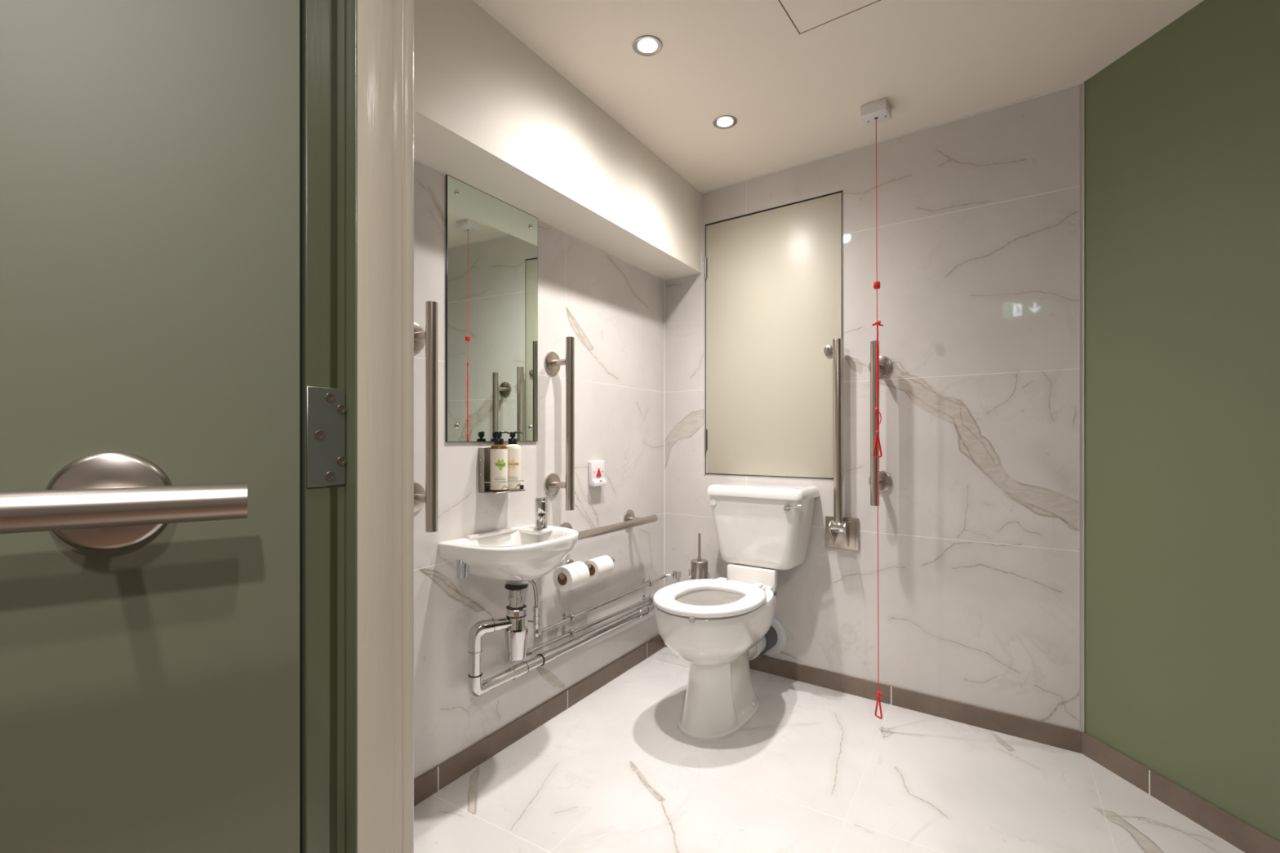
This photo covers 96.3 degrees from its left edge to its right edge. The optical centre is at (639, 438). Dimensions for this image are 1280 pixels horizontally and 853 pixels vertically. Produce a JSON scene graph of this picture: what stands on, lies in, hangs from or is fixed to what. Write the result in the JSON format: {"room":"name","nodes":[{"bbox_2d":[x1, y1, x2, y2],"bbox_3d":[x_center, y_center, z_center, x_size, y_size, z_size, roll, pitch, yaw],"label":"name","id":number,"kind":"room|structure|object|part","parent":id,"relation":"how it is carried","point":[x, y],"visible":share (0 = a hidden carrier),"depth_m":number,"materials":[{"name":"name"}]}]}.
{"room":"public restroom","nodes":[
{"label":"public restroom","id":0,"kind":"room"},
{"bbox_2d":[413,160,663,779],"bbox_3d":[-0.459,0.098,2.000,0.100,1.866,2.050,0,0,32],"label":"wall","id":1,"kind":"structure","parent":0,"point":[612,308],"depth_m":2.12,"materials":[{"name":"tile"}]},
{"bbox_2d":[413,301,438,532],"bbox_3d":[-0.597,-0.058,1.583,0.101,0.625,0.086,0,0,32],"label":"grab rail","id":2,"kind":"object","parent":1,"relation":"attached to","point":[429,337],"visible":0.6,"depth_m":1.55,"materials":[{"name":"metal"}]},
{"bbox_3d":[-0.606,0.166,1.588,0.064,0.023,0.023,0,0,32],"label":"post","id":3,"kind":"part","parent":2,"relation":"part of","materials":[{"name":"metal"}]},
{"bbox_3d":[-0.606,-0.283,1.588,0.064,0.023,0.023,0,0,32],"label":"post","id":4,"kind":"part","parent":2,"relation":"part of","materials":[{"name":"metal"}]},
{"bbox_2d":[445,174,537,441],"bbox_3d":[-0.469,-0.387,1.876,0.013,0.796,0.400,0,0,32],"label":"wall mirror","id":5,"kind":"object","parent":1,"relation":"attached to","point":[491,244],"visible":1,"depth_m":1.84,"materials":[{"name":"silver glass"}]},
{"bbox_2d":[478,447,524,493],"bbox_3d":[-0.445,0.101,1.852,0.080,0.144,0.134,0,0,32],"label":"bracket","id":6,"kind":"object","parent":1,"relation":"attached to","point":[484,482],"visible":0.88,"depth_m":1.82,"materials":[{"name":"metal"}]},
{"bbox_2d":[489,431,509,491],"bbox_3d":[-0.450,0.073,1.830,0.055,0.192,0.055,0,0,18],"label":"pump bottle","id":7,"kind":"object","parent":6,"relation":"in","point":[498,451],"visible":0.98,"depth_m":1.81,"materials":[{"name":"beige plastic"}]},
{"bbox_3d":[-0.444,0.139,1.853,0.080,0.003,0.130,0,0,32],"label":"rail","id":8,"kind":"part","parent":6,"relation":"part of","materials":[{"name":"metal"}]},
{"bbox_2d":[506,431,523,489],"bbox_3d":[-0.418,0.073,1.883,0.055,0.192,0.055,0,0,39],"label":"pump bottle","id":9,"kind":"object","parent":6,"relation":"in","point":[514,451],"visible":0.91,"depth_m":1.86,"materials":[{"name":"white plastic"}]},
{"bbox_2d":[438,497,578,585],"bbox_3d":[-0.374,0.330,1.810,0.288,0.258,0.439,0,0,32],"label":"basin","id":10,"kind":"object","parent":1,"relation":"attached to","point":[516,556],"visible":1,"depth_m":1.71,"materials":[{"name":"white ceramic"}]},
{"bbox_3d":[-0.374,0.380,1.810,0.288,0.158,0.439,0,0,32],"label":"bowl","id":11,"kind":"part","parent":10,"relation":"part of","materials":[{"name":"white ceramic"}]},
{"bbox_2d":[534,497,547,528],"bbox_3d":[-0.336,0.254,1.934,0.066,0.104,0.076,0,0,32],"label":"tap","id":12,"kind":"object","parent":10,"relation":"on","point":[540,503],"depth_m":1.93,"materials":[{"name":"silver metal"}]},
{"bbox_2d":[413,635,665,806],"bbox_3d":[-0.413,0.996,1.970,0.010,0.070,2.048,0,0,32],"label":"baseboard","id":13,"kind":"structure","parent":1,"relation":"attached to","point":[425,785],"depth_m":1.97,"materials":[{"name":"brown tile"}]},
{"bbox_2d":[413,159,701,280],"bbox_3d":[-0.326,-0.784,1.919,0.212,0.005,2.052,0,0,32],"label":"trim","id":14,"kind":"structure","parent":1,"relation":"attached to","point":[415,160],"depth_m":2.30,"materials":[{"name":"white paint"}]},
{"bbox_2d":[544,336,574,510],"bbox_3d":[-0.283,-0.052,2.095,0.101,0.625,0.086,0,0,32],"label":"grab rail","id":15,"kind":"object","parent":1,"relation":"attached to","point":[553,363],"visible":1,"depth_m":2.06,"materials":[{"name":"metal"}]},
{"bbox_3d":[-0.292,0.172,2.100,0.064,0.023,0.023,0,0,32],"label":"post","id":16,"kind":"part","parent":15,"relation":"part of","materials":[{"name":"metal"}]},
{"bbox_3d":[-0.292,-0.277,2.100,0.064,0.023,0.023,0,0,32],"label":"post","id":17,"kind":"part","parent":15,"relation":"part of","materials":[{"name":"metal"}]},
{"bbox_2d":[468,583,654,697],"bbox_3d":[-0.145,0.628,2.244,0.118,0.336,1.273,0,0,32],"label":"pipe","id":18,"kind":"object","parent":1,"relation":"attached to","point":[516,633],"visible":0.99,"depth_m":1.78,"materials":[{"name":"silver metal"}]},
{"bbox_2d":[504,583,528,590],"bbox_3d":[-0.389,0.465,1.804,0.071,0.010,0.071,0,0,32],"label":"washer","id":19,"kind":"object","parent":18,"relation":"in","point":[509,587],"depth_m":1.78,"materials":[{"name":"black rubber"}]},
{"bbox_2d":[506,593,653,663],"bbox_3d":[-0.156,0.736,2.348,0.052,0.053,1.080,0,0,32],"label":"supply pipe","id":20,"kind":"object","parent":1,"relation":"attached to","point":[530,651],"visible":0.78,"depth_m":2.19,"materials":[{"name":"silver metal"}]},
{"bbox_2d":[559,556,614,579],"bbox_3d":[-0.225,0.491,2.193,0.096,0.053,0.316,0,0,32],"label":"toilet roll holder","id":21,"kind":"object","parent":1,"relation":"attached to","point":[562,575],"visible":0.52,"depth_m":2.18,"materials":[{"name":"metal"}]},
{"bbox_2d":[552,561,589,591],"bbox_3d":[-0.249,0.503,2.087,0.092,0.091,0.105,0,0,32],"label":"toilet roll","id":22,"kind":"object","parent":21,"relation":"on","point":[576,574],"visible":1,"depth_m":2.05,"materials":[{"name":"paper"}]},
{"bbox_2d":[584,555,613,579],"bbox_3d":[-0.161,0.503,2.231,0.078,0.077,0.105,0,0,32],"label":"toilet roll","id":23,"kind":"object","parent":21,"relation":"on","point":[602,566],"visible":0.89,"depth_m":2.19,"materials":[{"name":"paper"}]},
{"bbox_2d":[588,460,606,486],"bbox_3d":[-0.172,0.144,2.342,0.030,0.102,0.092,0,0,32],"label":"plate","id":24,"kind":"object","parent":1,"relation":"attached to","point":[596,468],"visible":1,"depth_m":2.33,"materials":[{"name":"white plastic"}]},
{"bbox_2d":[527,570,680,636],"bbox_3d":[-0.116,0.562,2.361,0.106,0.266,1.060,0,0,32],"label":"supply pipe","id":25,"kind":"object","parent":1,"relation":"attached to","point":[535,609],"visible":0.99,"depth_m":2.16,"materials":[{"name":"silver metal"}]},
{"bbox_2d":[560,509,657,541],"bbox_3d":[-0.126,0.363,2.350,0.101,0.086,0.625,0,0,32],"label":"grab rail","id":26,"kind":"object","parent":1,"relation":"attached to","point":[629,522],"visible":0.6,"depth_m":2.33,"materials":[{"name":"metal"}]},
{"bbox_3d":[-0.016,0.363,2.548,0.064,0.023,0.023,0,0,32],"label":"post","id":27,"kind":"part","parent":26,"relation":"part of","materials":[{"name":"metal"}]},
{"bbox_2d":[413,0,701,279],"bbox_3d":[-0.348,-0.980,1.932,0.260,0.390,2.050,0,0,32],"label":"bulkhead","id":28,"kind":"structure","parent":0,"point":[491,115],"depth_m":1.77,"materials":[{"name":"paint"}]},
{"bbox_2d":[413,646,1244,852],"bbox_3d":[0.950,1.071,1.093,3.350,0.080,2.160,0,0,32],"label":"floor","id":29,"kind":"structure","parent":0,"point":[815,769],"depth_m":1.68,"materials":[{"name":"tile"}]},
{"bbox_2d":[653,482,818,741],"bbox_3d":[0.352,0.615,2.199,0.433,0.832,0.772,0,0,36],"label":"toilet","id":30,"kind":"object","parent":29,"relation":"on","point":[715,625],"visible":1,"depth_m":2.14,"materials":[{"name":"white ceramic"}]},
{"bbox_3d":[0.250,0.571,2.073,0.377,0.026,0.449,0,0,36],"label":"seat","id":31,"kind":"part","parent":30,"relation":"part of","materials":[{"name":"white plastic"}]},
{"bbox_3d":[0.512,0.221,2.424,0.427,0.044,0.220,0,0,36],"label":"cistern lid","id":32,"kind":"part","parent":30,"relation":"part of","materials":[{"name":"white ceramic"}]},
{"bbox_3d":[0.594,0.272,2.230,0.078,0.032,0.025,0,0,36],"label":"flush lever","id":33,"kind":"part","parent":30,"relation":"part of","materials":[{"name":"silver metal"}]},
{"bbox_2d":[472,0,1204,192],"bbox_3d":[0.984,-1.215,1.102,3.500,0.100,2.170,0,0,32],"label":"ceiling","id":34,"kind":"structure","parent":0,"point":[794,98],"depth_m":1.76,"materials":[{"name":"paint"}]},
{"bbox_2d":[632,35,662,56],"bbox_3d":[0.022,-1.163,1.702,0.089,0.005,0.089,0,0,32],"label":"recessed light","id":35,"kind":"object","parent":34,"relation":"in","point":[646,45],"visible":1,"depth_m":1.70,"materials":[{"name":"metal"}]},
{"bbox_2d":[712,115,737,128],"bbox_3d":[0.313,-1.163,2.112,0.089,0.005,0.089,0,0,32],"label":"recessed light","id":36,"kind":"object","parent":34,"relation":"in","point":[724,122],"visible":1,"depth_m":2.11,"materials":[{"name":"metal"}]},
{"bbox_2d":[777,0,880,34],"bbox_3d":[0.524,-1.164,1.267,0.554,0.001,0.554,0,0,36],"label":"ceiling hatch","id":37,"kind":"object","parent":34,"relation":"attached to","point":[806,15],"visible":1,"depth_m":1.56,"materials":[{"name":"paint"}]},
{"bbox_2d":[860,97,891,126],"bbox_3d":[0.831,-1.145,2.018,0.085,0.040,0.085,0,0,36],"label":"switch","id":38,"kind":"object","parent":34,"relation":"attached to","point":[880,109],"visible":1,"depth_m":2.00,"materials":[{"name":"white plastic"}]},
{"bbox_2d":[871,118,883,719],"bbox_3d":[0.837,-0.071,2.018,0.036,2.111,0.025,0,0,32],"label":"cord","id":39,"kind":"object","parent":38,"relation":"hanging from","point":[876,284],"visible":1,"depth_m":2.02,"materials":[{"name":"red fabric"}]},
{"bbox_3d":[0.836,0.021,2.017,0.030,0.095,0.012,0,0,32],"label":"triangle handle","id":40,"kind":"part","parent":39,"relation":"part of","materials":[{"name":"red plastic"}]},
{"bbox_3d":[0.835,-0.113,2.018,0.010,2.028,0.006,0,0,32],"label":"thin cord","id":41,"kind":"part","parent":39,"relation":"part of","materials":[{"name":"red fabric"}]},
{"bbox_3d":[0.835,-0.255,2.017,0.009,0.308,0.007,0,0,32],"label":"doubled cord","id":42,"kind":"part","parent":39,"relation":"part of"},
{"bbox_3d":[0.839,0.939,2.017,0.012,0.091,0.032,0,0,-14],"label":"triangle handle","id":43,"kind":"part","parent":39,"relation":"part of","materials":[{"name":"red plastic"}]},
{"bbox_2d":[665,85,1079,730],"bbox_3d":[0.767,-0.067,2.439,1.767,2.197,0.101,0,0,36],"label":"wall","id":44,"kind":"structure","parent":0,"point":[978,215],"depth_m":2.11,"materials":[{"name":"stone"}]},
{"bbox_2d":[663,280,665,586],"bbox_3d":[0.122,0.088,2.845,0.006,1.746,0.006,0,0,32],"label":"trim","id":45,"kind":"structure","parent":44,"relation":"attached to","point":[664,281],"depth_m":2.84,"materials":[{"name":"white plastic"}]},
{"bbox_2d":[688,533,709,579],"bbox_3d":[0.287,0.560,2.649,0.118,0.243,0.080,0,0,-31],"label":"toilet brush","id":46,"kind":"object","parent":44,"relation":"attached to","point":[699,566],"visible":0.77,"depth_m":2.61,"materials":[{"name":"metal"}]},
{"bbox_3d":[0.273,0.504,2.639,0.079,0.131,0.079,0,0,36],"label":"handle","id":47,"kind":"part","parent":46,"relation":"part of","materials":[{"name":"metal"}]},
{"bbox_2d":[751,617,786,659],"bbox_3d":[0.501,0.865,2.444,0.175,0.175,0.204,0,0,36],"label":"pipe","id":48,"kind":"object","parent":44,"relation":"attached to","point":[773,642],"visible":0.41,"depth_m":2.47,"materials":[{"name":"white plastic"}]},
{"bbox_2d":[704,189,843,479],"bbox_3d":[0.561,-0.419,2.514,0.646,1.187,0.026,0,0,36],"label":"access panel","id":49,"kind":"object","parent":44,"relation":"in","point":[774,276],"depth_m":2.50,"materials":[{"name":"metal"}]},
{"bbox_2d":[825,338,858,550],"bbox_3d":[0.802,0.027,2.305,0.134,0.845,0.075,0,0,36],"label":"support rail","id":50,"kind":"object","parent":44,"relation":"attached to","point":[841,532],"visible":1,"depth_m":2.28,"materials":[{"name":"metal"}]},
{"bbox_3d":[0.792,-0.028,2.295,0.041,0.736,0.040,0,0,36],"label":"arm","id":51,"kind":"part","parent":50,"relation":"part of","materials":[{"name":"metal"}]},
{"bbox_3d":[0.819,0.385,2.329,0.134,0.128,0.015,0,0,36],"label":"wall plate","id":52,"kind":"part","parent":50,"relation":"part of","materials":[{"name":"metal"}]},
{"bbox_2d":[665,644,1081,753],"bbox_3d":[0.783,0.996,2.359,1.646,0.070,0.010,0,0,36],"label":"baseboard","id":53,"kind":"structure","parent":44,"relation":"attached to","point":[1048,734],"depth_m":2.14,"materials":[{"name":"brown tile"}]},
{"bbox_2d":[868,340,892,506],"bbox_3d":[0.913,-0.056,2.208,0.086,0.625,0.101,0,0,36],"label":"grab rail","id":54,"kind":"object","parent":44,"relation":"attached to","point":[885,481],"visible":0.88,"depth_m":2.17,"materials":[{"name":"metal"}]},
{"bbox_2d":[700,82,1082,272],"bbox_3d":[0.870,-0.976,2.300,1.437,0.380,0.007,0,0,36],"label":"trim","id":55,"kind":"structure","parent":44,"relation":"attached to","point":[1077,84],"depth_m":2.22,"materials":[{"name":"white plastic"}]},
{"bbox_2d":[1079,84,1082,731],"bbox_3d":[1.448,-0.102,1.880,0.012,2.126,0.007,0,0,32],"label":"trim","id":56,"kind":"structure","parent":44,"relation":"attached to","point":[1080,85],"depth_m":1.88,"materials":[{"name":"metal"}]},
{"bbox_2d":[1085,0,1279,842],"bbox_3d":[1.679,-0.067,0.588,0.100,2.197,2.620,0,0,-8],"label":"wall","id":57,"kind":"structure","parent":0,"point":[1183,128],"depth_m":1.56,"materials":[{"name":"green paint"}]},
{"bbox_2d":[1082,80,1085,733],"bbox_3d":[1.451,-0.102,1.874,0.006,2.126,0.007,0,0,-8],"label":"trim","id":58,"kind":"structure","parent":57,"relation":"attached to","point":[1084,82],"depth_m":1.87,"materials":[{"name":"metal"}]},
{"bbox_2d":[1080,731,1279,852],"bbox_3d":[1.609,0.996,0.691,0.010,0.070,2.404,0,0,-8],"label":"baseboard","id":59,"kind":"structure","parent":57,"relation":"attached to","point":[1230,828],"depth_m":1.57,"materials":[{"name":"brown tile"}]},
{"bbox_3d":[0.467,-0.117,0.163,3.600,2.296,0.111,0,0,32],"label":"wall","id":60,"kind":"structure","parent":0,"visible":0},
{"bbox_2d":[0,0,300,852],"bbox_3d":[-0.711,0.013,0.334,0.915,2.024,0.138,0,0,-34],"label":"door","id":61,"kind":"structure","parent":60,"relation":"in","point":[150,149],"depth_m":0.52,"materials":[{"name":"green paint"}]},
{"bbox_2d":[306,386,346,487],"bbox_3d":[-0.337,-0.001,0.617,0.003,0.106,0.042,0,0,32],"label":"hinge door","id":62,"kind":"structure","parent":60,"relation":"in","point":[326,409],"depth_m":0.61,"materials":[{"name":"metal"}]},
{"bbox_2d":[300,0,356,852],"bbox_3d":[0.056,-0.014,0.377,0.984,2.090,0.046,0,0,32],"label":"trim","id":63,"kind":"structure","parent":60,"relation":"attached to","point":[314,14],"depth_m":0.62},
{"bbox_2d":[329,0,337,852],"bbox_3d":[-0.335,0.001,0.625,0.003,2.060,0.008,0,0,32],"label":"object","id":64,"kind":"structure","parent":60,"relation":"attached to","point":[333,3],"depth_m":0.62,"materials":[{"name":"black rubber"}]},
{"bbox_2d":[356,0,413,852],"bbox_3d":[0.089,-0.024,0.431,1.044,2.110,0.079,0,0,32],"label":"trim","id":65,"kind":"structure","parent":60,"relation":"attached to","point":[384,28],"depth_m":0.66,"materials":[{"name":"beige paint"}]}
]}

